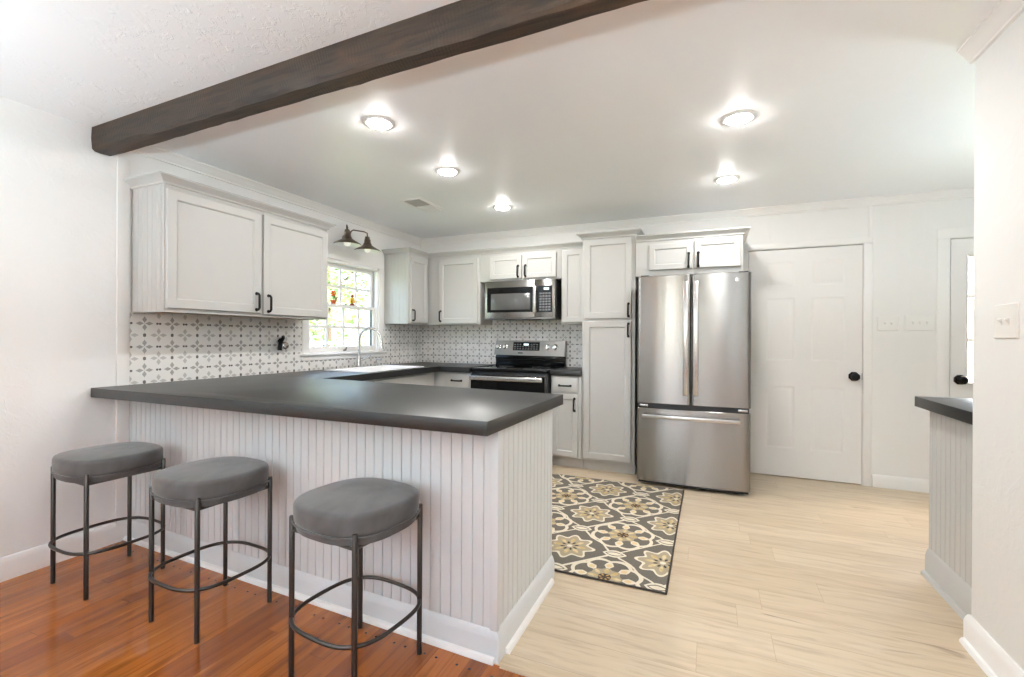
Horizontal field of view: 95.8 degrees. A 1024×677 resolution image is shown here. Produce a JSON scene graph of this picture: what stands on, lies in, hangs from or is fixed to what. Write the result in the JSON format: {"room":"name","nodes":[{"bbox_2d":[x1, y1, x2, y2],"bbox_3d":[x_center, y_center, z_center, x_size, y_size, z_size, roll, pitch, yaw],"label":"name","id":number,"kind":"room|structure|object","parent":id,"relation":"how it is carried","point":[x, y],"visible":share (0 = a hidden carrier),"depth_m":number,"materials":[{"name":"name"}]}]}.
{"room":"kitchen","nodes":[
{"label":"kitchen","id":0,"kind":"room"},
{"bbox_2d":[0,96,420,557],"bbox_3d":[-2.621,0.003,2.332,0.148,2.425,7.590,0,0,23],"label":"wall","id":1,"kind":"structure","parent":0,"point":[58,195],"depth_m":2.57,"materials":[{"name":"white paint"}]},
{"bbox_2d":[0,523,126,581],"bbox_3d":[-3.166,1.156,0.884,0.016,0.118,4.200,0,0,23],"label":"baseboard","id":2,"kind":"structure","parent":1,"relation":"attached to","point":[17,564],"depth_m":2.51,"materials":[{"name":"paint"}]},
{"bbox_2d":[115,157,129,525],"bbox_3d":[-2.346,0.067,2.789,0.014,2.300,0.066,0,0,23],"label":"trim","id":3,"kind":"structure","parent":1,"relation":"attached to","point":[123,165],"depth_m":2.78,"materials":[{"name":"paint"}]},
{"bbox_2d":[124,171,335,319],"bbox_3d":[-1.911,-0.557,3.338,0.372,0.801,1.356,0,0,23],"label":"upper cabinet","id":4,"kind":"object","parent":1,"relation":"attached to","point":[198,248],"visible":1,"depth_m":3.01,"materials":[{"name":"paint"}]},
{"bbox_2d":[278,336,288,349],"bbox_3d":[-1.885,0.036,3.785,0.065,0.121,0.116,0,0,11],"label":"holder","id":5,"kind":"object","parent":1,"relation":"attached to","point":[281,344],"visible":1,"depth_m":3.78,"materials":[{"name":"black metal"}]},
{"bbox_2d":[300,239,386,360],"bbox_3d":[-1.657,-0.361,4.528,0.180,1.113,1.125,0,0,23],"label":"window","id":6,"kind":"structure","parent":1,"relation":"in","point":[375,277],"depth_m":4.65,"materials":[{"name":"paint"}]},
{"bbox_2d":[330,290,336,303],"bbox_3d":[-1.703,-0.395,4.408,0.062,0.128,0.061,0,0,-17],"label":"flower ornament","id":7,"kind":"object","parent":6,"relation":"on","point":[333,293],"visible":1,"depth_m":4.39,"materials":[{"name":"ceramic"}]},
{"bbox_2d":[349,294,354,305],"bbox_3d":[-1.599,-0.387,4.644,0.056,0.112,0.071,0,0,44],"label":"bird ornament","id":8,"kind":"object","parent":6,"relation":"on","point":[351,300],"visible":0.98,"depth_m":4.62,"materials":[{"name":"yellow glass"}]},
{"bbox_2d":[333,224,379,253],"bbox_3d":[-1.492,-0.942,4.383,0.322,0.214,0.515,0,0,23],"label":"vanity light","id":9,"kind":"object","parent":1,"relation":"attached to","point":[346,241],"visible":1,"depth_m":4.36,"materials":[{"name":"brown metal"}]},
{"bbox_2d":[381,247,431,324],"bbox_3d":[-1.095,-0.557,5.249,0.372,0.797,0.731,0,0,23],"label":"upper cabinet","id":10,"kind":"object","parent":1,"relation":"attached to","point":[405,269],"visible":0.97,"depth_m":4.99,"materials":[{"name":"paint"}]},
{"bbox_2d":[408,343,412,352],"bbox_3d":[-1.198,0.114,5.465,0.008,0.118,0.078,0,0,23],"label":"power outlet","id":11,"kind":"object","parent":1,"relation":"attached to","point":[410,345],"visible":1,"depth_m":5.46,"materials":[{"name":"white plastic"}]},
{"bbox_2d":[0,540,524,676],"bbox_3d":[-0.350,1.262,-0.393,6.500,0.060,4.365,0,0,23],"label":"floor","id":12,"kind":"structure","parent":0,"point":[47,629],"depth_m":1.92,"materials":[{"name":"brown wood"}]},
{"bbox_2d":[48,442,165,600],"bbox_3d":[-2.064,0.895,2.375,0.425,0.646,0.419,0,0,25],"label":"bar stool","id":13,"kind":"object","parent":12,"relation":"on","point":[92,465],"visible":0.99,"depth_m":2.28,"materials":[{"name":"grey fabric"}]},
{"bbox_2d":[148,456,271,644],"bbox_3d":[-1.340,0.900,2.073,0.425,0.646,0.419,0,0,26],"label":"bar stool","id":14,"kind":"object","parent":12,"relation":"on","point":[198,485],"visible":1,"depth_m":1.97,"materials":[{"name":"grey fabric"}]},
{"bbox_2d":[288,477,422,676],"bbox_3d":[-0.580,0.905,1.741,0.425,0.646,0.419,0,0,29],"label":"bar stool","id":15,"kind":"object","parent":12,"relation":"on","point":[357,513],"visible":1,"depth_m":1.64,"materials":[{"name":"grey fabric"}]},
{"bbox_2d":[0,0,999,238],"bbox_3d":[0.300,-1.221,1.091,6.500,0.060,7.600,0,0,23],"label":"ceiling","id":16,"kind":"structure","parent":0,"point":[614,115],"depth_m":2.33,"materials":[{"name":"paint"}]},
{"bbox_2d":[91,0,647,155],"bbox_3d":[-0.454,-1.133,1.814,4.244,0.147,0.110,0,0,24],"label":"ceiling beam","id":17,"kind":"structure","parent":16,"relation":"attached to","point":[461,26],"depth_m":1.85,"materials":[{"name":"brown wood"}]},
{"bbox_2d":[362,115,394,130],"bbox_3d":[-0.740,-1.189,2.572,0.180,0.020,0.180,0,0,23],"label":"recessed light","id":18,"kind":"object","parent":16,"relation":"in","point":[376,122],"visible":1,"depth_m":2.54,"materials":[{"name":"paint"}]},
{"bbox_2d":[400,198,444,211],"bbox_3d":[-0.799,-1.197,4.171,0.210,0.010,0.410,0,0,23],"label":"ceiling vent","id":19,"kind":"object","parent":16,"relation":"in","point":[419,203],"visible":1,"depth_m":4.15,"materials":[{"name":"metal"}]},
{"bbox_2d":[435,166,459,175],"bbox_3d":[-0.461,-1.188,3.312,0.180,0.020,0.180,0,0,23],"label":"recessed light","id":20,"kind":"object","parent":16,"relation":"in","point":[446,171],"visible":1,"depth_m":3.28,"materials":[{"name":"white"}]},
{"bbox_2d":[493,204,511,209],"bbox_3d":[-0.087,-1.188,4.214,0.180,0.020,0.180,0,0,23],"label":"recessed light","id":21,"kind":"object","parent":16,"relation":"in","point":[499,206],"visible":1,"depth_m":4.18,"materials":[{"name":"white"}]},
{"bbox_2d":[714,175,739,182],"bbox_3d":[1.599,-1.177,3.445,0.180,0.020,0.180,0,0,23],"label":"recessed light","id":22,"kind":"object","parent":16,"relation":"in","point":[727,178],"visible":1,"depth_m":3.41,"materials":[{"name":"white"}]},
{"bbox_2d":[720,110,756,125],"bbox_3d":[1.220,-1.178,2.494,0.180,0.020,0.180,0,0,23],"label":"recessed light","id":23,"kind":"object","parent":16,"relation":"in","point":[741,117],"visible":1,"depth_m":2.47,"materials":[{"name":"white"}]},
{"bbox_2d":[420,197,973,485],"bbox_3d":[1.753,0.025,4.511,6.480,2.425,0.148,0,0,23],"label":"wall","id":24,"kind":"structure","parent":0,"point":[904,278],"depth_m":3.86,"materials":[{"name":"white paint"}]},
{"bbox_2d":[428,250,492,325],"bbox_3d":[-0.596,-0.553,5.239,0.665,0.801,0.373,0,0,23],"label":"upper cabinet","id":25,"kind":"object","parent":24,"relation":"attached to","point":[456,293],"visible":0.96,"depth_m":5.09,"materials":[{"name":"paint"}]},
{"bbox_2d":[478,243,561,282],"bbox_3d":[0.129,-0.777,4.929,0.910,0.344,0.373,0,0,23],"label":"upper cabinet","id":26,"kind":"object","parent":24,"relation":"attached to","point":[543,261],"visible":0.91,"depth_m":4.78,"materials":[{"name":"paint"}]},
{"bbox_2d":[485,279,561,320],"bbox_3d":[0.140,-0.393,4.888,0.772,0.404,0.422,0,0,23],"label":"microwave","id":27,"kind":"object","parent":26,"relation":"attached to","point":[538,299],"visible":0.98,"depth_m":4.71,"materials":[{"name":"silver metal"}]},
{"bbox_2d":[131,145,973,244],"bbox_3d":[1.114,-1.157,2.997,6.200,0.066,3.155,0,0,23],"label":"trim","id":28,"kind":"structure","parent":24,"relation":"attached to","point":[151,151],"depth_m":4.10,"materials":[{"name":"paint"}]},
{"bbox_2d":[560,241,582,324],"bbox_3d":[0.670,-0.545,4.702,0.264,0.801,0.366,0,0,23],"label":"upper cabinet","id":29,"kind":"object","parent":24,"relation":"attached to","point":[572,252],"visible":0.65,"depth_m":4.58,"materials":[{"name":"paint"}]},
{"bbox_2d":[635,226,750,277],"bbox_3d":[1.617,-0.727,4.172,0.908,0.357,0.596,0,0,23],"label":"upper cabinet","id":30,"kind":"object","parent":24,"relation":"attached to","point":[713,250],"visible":0.9,"depth_m":3.94,"materials":[{"name":"paint"}]},
{"bbox_2d":[746,237,872,486],"bbox_3d":[2.603,0.192,4.113,0.951,2.101,0.208,0,0,23],"label":"door","id":31,"kind":"structure","parent":24,"relation":"in","point":[805,411],"depth_m":4.07,"materials":[{"name":"paint"}]},
{"bbox_2d":[868,206,871,236],"bbox_3d":[3.016,-0.988,3.895,0.028,0.264,0.008,0,0,23],"label":"trim","id":32,"kind":"structure","parent":24,"relation":"attached to","point":[869,207],"depth_m":3.89,"materials":[{"name":"paint"}]},
{"bbox_2d":[877,317,898,330],"bbox_3d":[3.125,-0.122,3.843,0.142,0.118,0.018,0,0,23],"label":"light switch","id":33,"kind":"object","parent":24,"relation":"attached to","point":[883,323],"visible":1,"depth_m":3.85,"materials":[{"name":"white plastic"}]},
{"bbox_2d":[872,474,928,492],"bbox_3d":[3.215,1.194,3.804,0.414,0.104,0.016,0,0,23],"label":"baseboard","id":34,"kind":"structure","parent":24,"relation":"attached to","point":[879,481],"depth_m":3.80,"materials":[{"name":"paint"}]},
{"bbox_2d":[904,315,934,330],"bbox_3d":[3.317,-0.125,3.761,0.196,0.122,0.018,0,0,23],"label":"light switch","id":35,"kind":"object","parent":24,"relation":"attached to","point":[912,323],"visible":1,"depth_m":3.76,"materials":[{"name":"white plastic"}]},
{"bbox_2d":[936,227,973,398],"bbox_3d":[3.911,0.187,3.555,1.042,2.126,0.206,0,0,23],"label":"door","id":36,"kind":"structure","parent":24,"relation":"in","point":[952,381],"depth_m":3.69,"materials":[{"name":"paint"}]},
{"bbox_2d":[494,462,987,676],"bbox_3d":[1.118,1.266,3.044,6.500,0.060,3.362,0,0,23],"label":"floor","id":37,"kind":"structure","parent":0,"point":[790,576],"depth_m":2.17,"materials":[{"name":"beige wood"}]},
{"bbox_2d":[123,401,554,665],"bbox_3d":[-1.065,0.784,2.570,2.550,0.880,0.749,0,0,23],"label":"base cabinet","id":38,"kind":"object","parent":37,"relation":"on","point":[488,560],"visible":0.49,"depth_m":2.04,"materials":[{"name":"paint"}]},
{"bbox_2d":[91,362,562,435],"bbox_3d":[-0.600,0.318,3.654,2.541,0.054,3.276,0,0,23],"label":"countertop","id":39,"kind":"structure","parent":38,"relation":"on","point":[339,396],"depth_m":2.29,"materials":[{"name":"black stone"}]},
{"bbox_2d":[356,327,383,366],"bbox_3d":[-1.402,0.088,4.583,0.268,0.396,0.128,0,0,-8],"label":"faucet","id":40,"kind":"object","parent":39,"relation":"on","point":[358,362],"visible":0.93,"depth_m":4.53,"materials":[{"name":"metal"}]},
{"bbox_2d":[324,365,423,371],"bbox_3d":[-1.271,0.373,4.371,0.480,0.196,0.838,0,0,23],"label":"sink","id":41,"kind":"object","parent":39,"relation":"in","point":[376,368],"visible":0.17,"depth_m":4.51,"materials":[{"name":"white ceramic"}]},
{"bbox_2d":[366,372,433,385],"bbox_3d":[-1.365,0.780,4.226,0.675,0.879,1.520,0,0,23],"label":"base cabinet","id":42,"kind":"object","parent":37,"relation":"on","point":[426,378],"visible":0.03,"depth_m":4.44,"materials":[{"name":"paint"}]},
{"bbox_2d":[434,372,471,387],"bbox_3d":[-0.775,0.782,5.160,1.026,0.880,0.656,0,0,23],"label":"base cabinet","id":43,"kind":"object","parent":37,"relation":"on","point":[447,379],"visible":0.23,"depth_m":4.78,"materials":[{"name":"paint"}]},
{"bbox_2d":[469,340,566,461],"bbox_3d":[0.070,0.625,4.777,0.820,1.205,0.675,0,0,23],"label":"range","id":44,"kind":"object","parent":37,"relation":"on","point":[533,359],"visible":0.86,"depth_m":4.76,"materials":[{"name":"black metal"}]},
{"bbox_2d":[470,365,562,372],"bbox_3d":[0.064,0.312,4.767,0.812,0.031,0.572,0,0,23],"label":"cooktop","id":45,"kind":"object","parent":44,"relation":"in","point":[491,368],"depth_m":4.61,"materials":[{"name":"black glass"}]},
{"bbox_2d":[499,664,541,676],"bbox_3d":[0.733,1.235,1.397,1.695,0.006,0.020,0,0,24],"label":"trim","id":46,"kind":"structure","parent":37,"relation":"on","point":[502,666],"depth_m":1.71,"materials":[{"name":"brown wood"}]},
{"bbox_2d":[551,375,582,467],"bbox_3d":[0.604,0.792,4.606,0.297,0.876,0.591,0,0,23],"label":"base cabinet","id":47,"kind":"object","parent":37,"relation":"on","point":[567,417],"visible":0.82,"depth_m":4.37,"materials":[{"name":"paint"}]},
{"bbox_2d":[550,367,581,375],"bbox_3d":[0.609,0.328,4.618,0.299,0.051,0.552,0,0,23],"label":"countertop","id":48,"kind":"structure","parent":47,"relation":"on","point":[565,371],"depth_m":4.38,"materials":[{"name":"black stone"}]},
{"bbox_2d":[576,228,644,474],"bbox_3d":[0.972,0.130,4.458,0.586,2.206,0.576,0,0,23],"label":"pantry cabinet","id":49,"kind":"object","parent":37,"relation":"on","point":[610,404],"visible":0.89,"depth_m":4.23,"materials":[{"name":"paint"}]},
{"bbox_2d":[552,473,683,594],"bbox_3d":[0.113,1.224,3.394,2.081,0.009,1.663,0,0,23],"label":"area rug","id":50,"kind":"object","parent":37,"relation":"on","point":[615,532],"visible":0.47,"depth_m":2.96,"materials":[{"name":"multicoloured fabric"}]},
{"bbox_2d":[637,271,751,494],"bbox_3d":[1.583,0.352,4.050,0.862,1.770,0.747,0,0,23],"label":"refrigerator","id":51,"kind":"object","parent":37,"relation":"on","point":[694,370],"visible":1,"depth_m":3.72,"materials":[{"name":"silver metal"}]},
{"bbox_2d":[921,411,972,619],"bbox_3d":[2.364,0.804,2.017,0.707,0.880,0.637,0,0,23],"label":"base cabinet","id":52,"kind":"object","parent":37,"relation":"on","point":[948,557],"visible":0.41,"depth_m":2.21,"materials":[{"name":"paint"}]},
{"bbox_2d":[915,396,972,424],"bbox_3d":[2.383,0.337,2.019,0.780,0.054,0.662,0,0,23],"label":"countertop","id":53,"kind":"structure","parent":52,"relation":"on","point":[961,409],"depth_m":2.20,"materials":[{"name":"black stone"}]},
{"bbox_2d":[971,11,1023,670],"bbox_3d":[0.940,0.027,-0.440,0.115,2.425,4.988,0,0,23],"label":"wall","id":54,"kind":"structure","parent":0,"point":[997,596],"depth_m":1.70,"materials":[{"name":"white paint"}]},
{"bbox_2d":[957,0,1023,63],"bbox_3d":[0.873,-1.153,-0.404,0.050,0.066,5.000,0,0,23],"label":"trim","id":55,"kind":"structure","parent":54,"relation":"attached to","point":[1005,12],"depth_m":1.72,"materials":[{"name":"paint"}]},
{"bbox_2d":[959,614,1023,676],"bbox_3d":[0.921,1.179,-0.425,0.149,0.120,5.004,0,0,23],"label":"baseboard","id":56,"kind":"structure","parent":54,"relation":"attached to","point":[986,652],"depth_m":1.74,"materials":[{"name":"paint"}]},
{"bbox_2d":[994,302,1019,338],"bbox_3d":[1.766,-0.062,1.661,0.018,0.124,0.146,0,0,23],"label":"light switch","id":57,"kind":"object","parent":54,"relation":"attached to","point":[1006,316],"visible":1,"depth_m":1.65,"materials":[{"name":"white plastic"}]},
{"label":"outside","id":58,"kind":"structure","parent":0,"visible":0},
{"bbox_2d":[968,365,972,381],"bbox_3d":[0.829,1.974,10.268,80.000,0.300,70.000,0,0,23],"label":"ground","id":59,"kind":"structure","parent":58,"point":[970,367],"depth_m":25.65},
{"bbox_2d":[310,339,355,346],"bbox_3d":[-3.836,0.902,7.478,0.100,1.800,3.700,0,0,23],"label":"deck railing","id":60,"kind":"object","parent":59,"relation":"on","point":[352,342],"visible":0.13,"depth_m":8.61,"materials":[{"name":"white wood"}]},
{"bbox_2d":[310,268,366,346],"bbox_3d":[-6.551,-1.643,16.159,5.275,6.842,5.383,0,0,23],"label":"tree","id":61,"kind":"object","parent":59,"relation":"on","point":[359,275],"visible":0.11,"depth_m":15.97,"materials":[{"name":"green plant"}]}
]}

